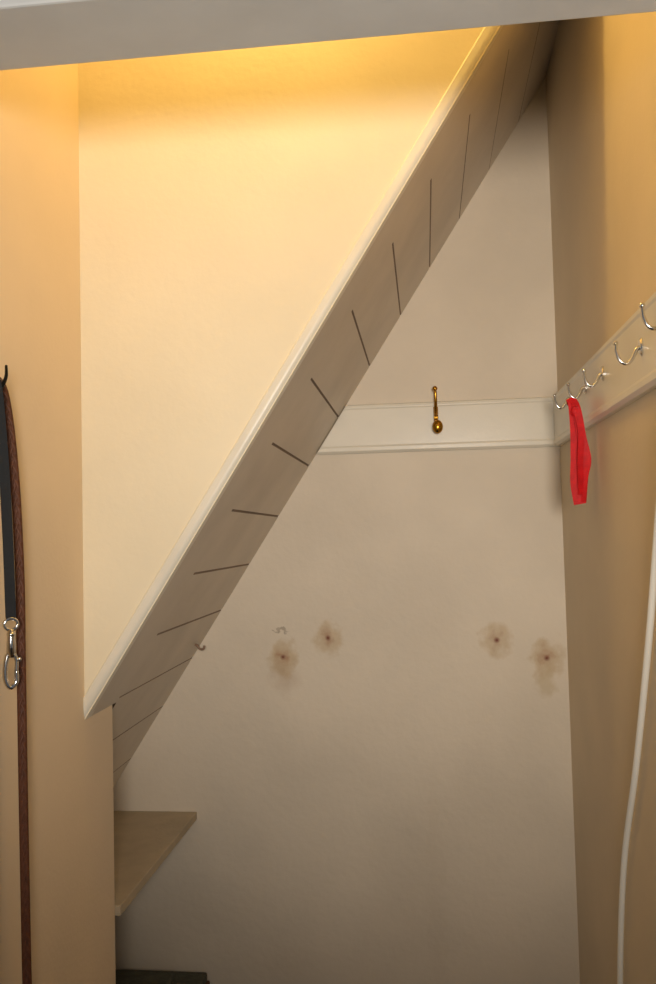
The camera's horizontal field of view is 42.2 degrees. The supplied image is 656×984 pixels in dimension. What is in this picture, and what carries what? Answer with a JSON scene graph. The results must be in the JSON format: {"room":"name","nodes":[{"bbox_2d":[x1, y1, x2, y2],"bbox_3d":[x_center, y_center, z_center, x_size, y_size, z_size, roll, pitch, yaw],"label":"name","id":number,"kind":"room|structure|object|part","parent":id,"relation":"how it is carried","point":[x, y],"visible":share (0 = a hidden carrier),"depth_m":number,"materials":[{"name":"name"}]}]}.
{"room":"under-stairs closet","nodes":[
{"label":"under-stairs closet","id":0,"kind":"room"},
{"bbox_2d":[0,64,115,983],"bbox_3d":[-0.503,0.170,1.378,0.070,2.820,0.637,-2,-3,6],"label":"wall","id":1,"kind":"structure","parent":0,"point":[70,755],"depth_m":1.42,"materials":[{"name":"paint"}]},
{"bbox_2d":[1,365,7,387],"bbox_3d":[-0.479,-0.170,1.188,0.066,0.055,0.018,1,-3,-37],"label":"wall hook","id":2,"kind":"object","parent":1,"relation":"attached to","point":[4,381],"visible":1,"depth_m":1.20,"materials":[{"name":"black metal"}]},
{"bbox_2d":[0,377,31,983],"bbox_3d":[-0.441,0.507,1.187,0.028,1.343,0.128,-2,-3,6],"label":"leash","id":3,"kind":"object","parent":2,"relation":"hanging from","point":[14,579],"visible":1,"depth_m":1.24,"materials":[{"name":"brown leather"}]},
{"bbox_2d":[78,26,499,718],"bbox_3d":[0.021,-0.424,1.544,0.969,1.651,0.030,-2,-3,6],"label":"wall","id":4,"kind":"structure","parent":0,"point":[223,194],"depth_m":1.55,"materials":[{"name":"beige paint"}]},
{"bbox_2d":[83,25,503,718],"bbox_3d":[0.022,-0.377,1.539,0.969,1.556,0.035,-2,-3,6],"label":"trim","id":5,"kind":"object","parent":4,"relation":"attached to","point":[487,33],"visible":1,"depth_m":1.53,"materials":[{"name":"white wood"}]},
{"bbox_2d":[92,20,559,787],"bbox_3d":[-0.264,0.173,1.896,1.650,2.547,0.680,-2,-3,6],"label":"staircase underside","id":6,"kind":"structure","parent":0,"point":[512,71],"depth_m":1.83,"materials":[{"name":"paint"}]},
{"bbox_2d":[195,644,204,650],"bbox_3d":[-0.324,0.393,2.155,0.029,0.018,0.010,-2,-3,6],"label":"hook","id":7,"kind":"object","parent":6,"relation":"attached to","point":[196,645],"visible":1,"depth_m":2.15,"materials":[{"name":"silver metal"}]},
{"bbox_2d":[113,77,579,983],"bbox_3d":[-0.193,0.205,2.270,1.795,2.820,0.080,-2,-3,6],"label":"wall","id":8,"kind":"structure","parent":0,"point":[368,741],"depth_m":2.18,"materials":[{"name":"grey paint"}]},
{"bbox_2d":[114,811,196,915],"bbox_3d":[-0.704,0.855,1.974,0.666,0.049,0.561,-2,-3,6],"label":"shelf","id":9,"kind":"object","parent":8,"relation":"attached to","point":[143,840],"visible":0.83,"depth_m":2.00,"materials":[{"name":"beige wood"}]},
{"bbox_2d":[317,386,559,454],"bbox_3d":[0.274,-0.187,2.163,0.619,0.161,0.061,-2,-3,6],"label":"hook rail","id":10,"kind":"object","parent":8,"relation":"attached to","point":[507,423],"visible":0.95,"depth_m":2.17,"materials":[{"name":"white wood"}]},
{"bbox_2d":[546,12,655,983],"bbox_3d":[0.576,0.151,1.539,0.100,2.820,1.200,-2,-3,6],"label":"wall","id":11,"kind":"structure","parent":0,"point":[601,74],"depth_m":1.62,"materials":[{"name":"paint"}]},
{"bbox_2d":[552,292,655,445],"bbox_3d":[0.492,-0.202,1.586,0.057,0.131,1.122,-2,-3,6],"label":"hook rail","id":12,"kind":"object","parent":11,"relation":"attached to","point":[622,371],"visible":0.96,"depth_m":1.46,"materials":[{"name":"white wood"}]},
{"bbox_3d":[0.522,-0.202,1.894,0.040,0.035,0.008,-2,-3,6],"label":"hook arm","id":13,"kind":"part","parent":12,"relation":"part of","materials":[{"name":"silver metal"}]},
{"bbox_3d":[0.501,-0.204,1.715,0.040,0.035,0.008,-2,-3,6],"label":"hook arm","id":14,"kind":"part","parent":12,"relation":"part of","materials":[{"name":"silver metal"}]},
{"bbox_2d":[566,397,590,504],"bbox_3d":[0.500,-0.084,1.699,0.025,0.219,0.044,1,-4,-43],"label":"ribbon","id":15,"kind":"object","parent":12,"relation":"hanging from","point":[580,455],"visible":1,"depth_m":1.70,"materials":[{"name":"fabric"}]},
{"bbox_3d":[0.518,-0.211,1.714,0.004,0.028,0.016,-2,-3,6],"label":"hook plate","id":16,"kind":"part","parent":12,"relation":"part of","materials":[{"name":"silver metal"}]},
{"bbox_3d":[0.482,-0.208,1.546,0.040,0.035,0.008,-2,-3,6],"label":"hook arm","id":17,"kind":"part","parent":12,"relation":"part of","materials":[{"name":"silver metal"}]},
{"bbox_3d":[0.499,-0.215,1.545,0.004,0.028,0.016,-2,-3,6],"label":"hook plate","id":18,"kind":"part","parent":12,"relation":"part of","materials":[{"name":"silver metal"}]},
{"bbox_3d":[0.450,-0.208,1.273,0.043,0.038,0.008,-2,-3,6],"label":"hook arm","id":19,"kind":"part","parent":12,"relation":"part of","materials":[{"name":"silver metal"}]},
{"bbox_3d":[0.468,-0.217,1.271,0.004,0.028,0.016,-2,-3,6],"label":"hook plate","id":20,"kind":"part","parent":12,"relation":"part of","materials":[{"name":"silver metal"}]},
{"bbox_3d":[0.431,-0.231,1.115,0.043,0.038,0.008,-2,-3,6],"label":"hook arm","id":21,"kind":"part","parent":12,"relation":"part of","materials":[{"name":"silver metal"}]},
{"bbox_2d":[617,504,655,983],"bbox_3d":[0.459,0.724,1.322,0.111,1.669,0.599,-2,-3,6],"label":"cable","id":22,"kind":"object","parent":11,"relation":"attached to","point":[652,586],"visible":1,"depth_m":1.39,"materials":[{"name":"plastic"}]},
{"bbox_3d":[0.099,1.552,0.461,3.000,0.060,3.480,-2,-3,6],"label":"floor","id":23,"kind":"structure","parent":0,"visible":0},
{"bbox_2d":[115,969,209,983],"bbox_3d":[-0.497,1.413,2.057,0.367,0.402,0.280,-2,-3,6],"label":"storage box","id":24,"kind":"object","parent":23,"relation":"on","point":[122,976],"visible":0.54,"depth_m":2.14,"materials":[{"name":"black plastic"}]},
{"bbox_3d":[-0.851,0.477,1.030,0.750,2.190,0.105,-2,-3,6],"label":"wall","id":25,"kind":"structure","parent":0,"visible":0},
{"bbox_2d":[0,0,655,69],"bbox_3d":[-0.043,-0.595,0.978,0.930,0.094,0.123,-2,-3,6],"label":"door frame","id":26,"kind":"structure","parent":25,"relation":"in","point":[33,33],"depth_m":0.99,"materials":[{"name":"white paint"}]}
]}

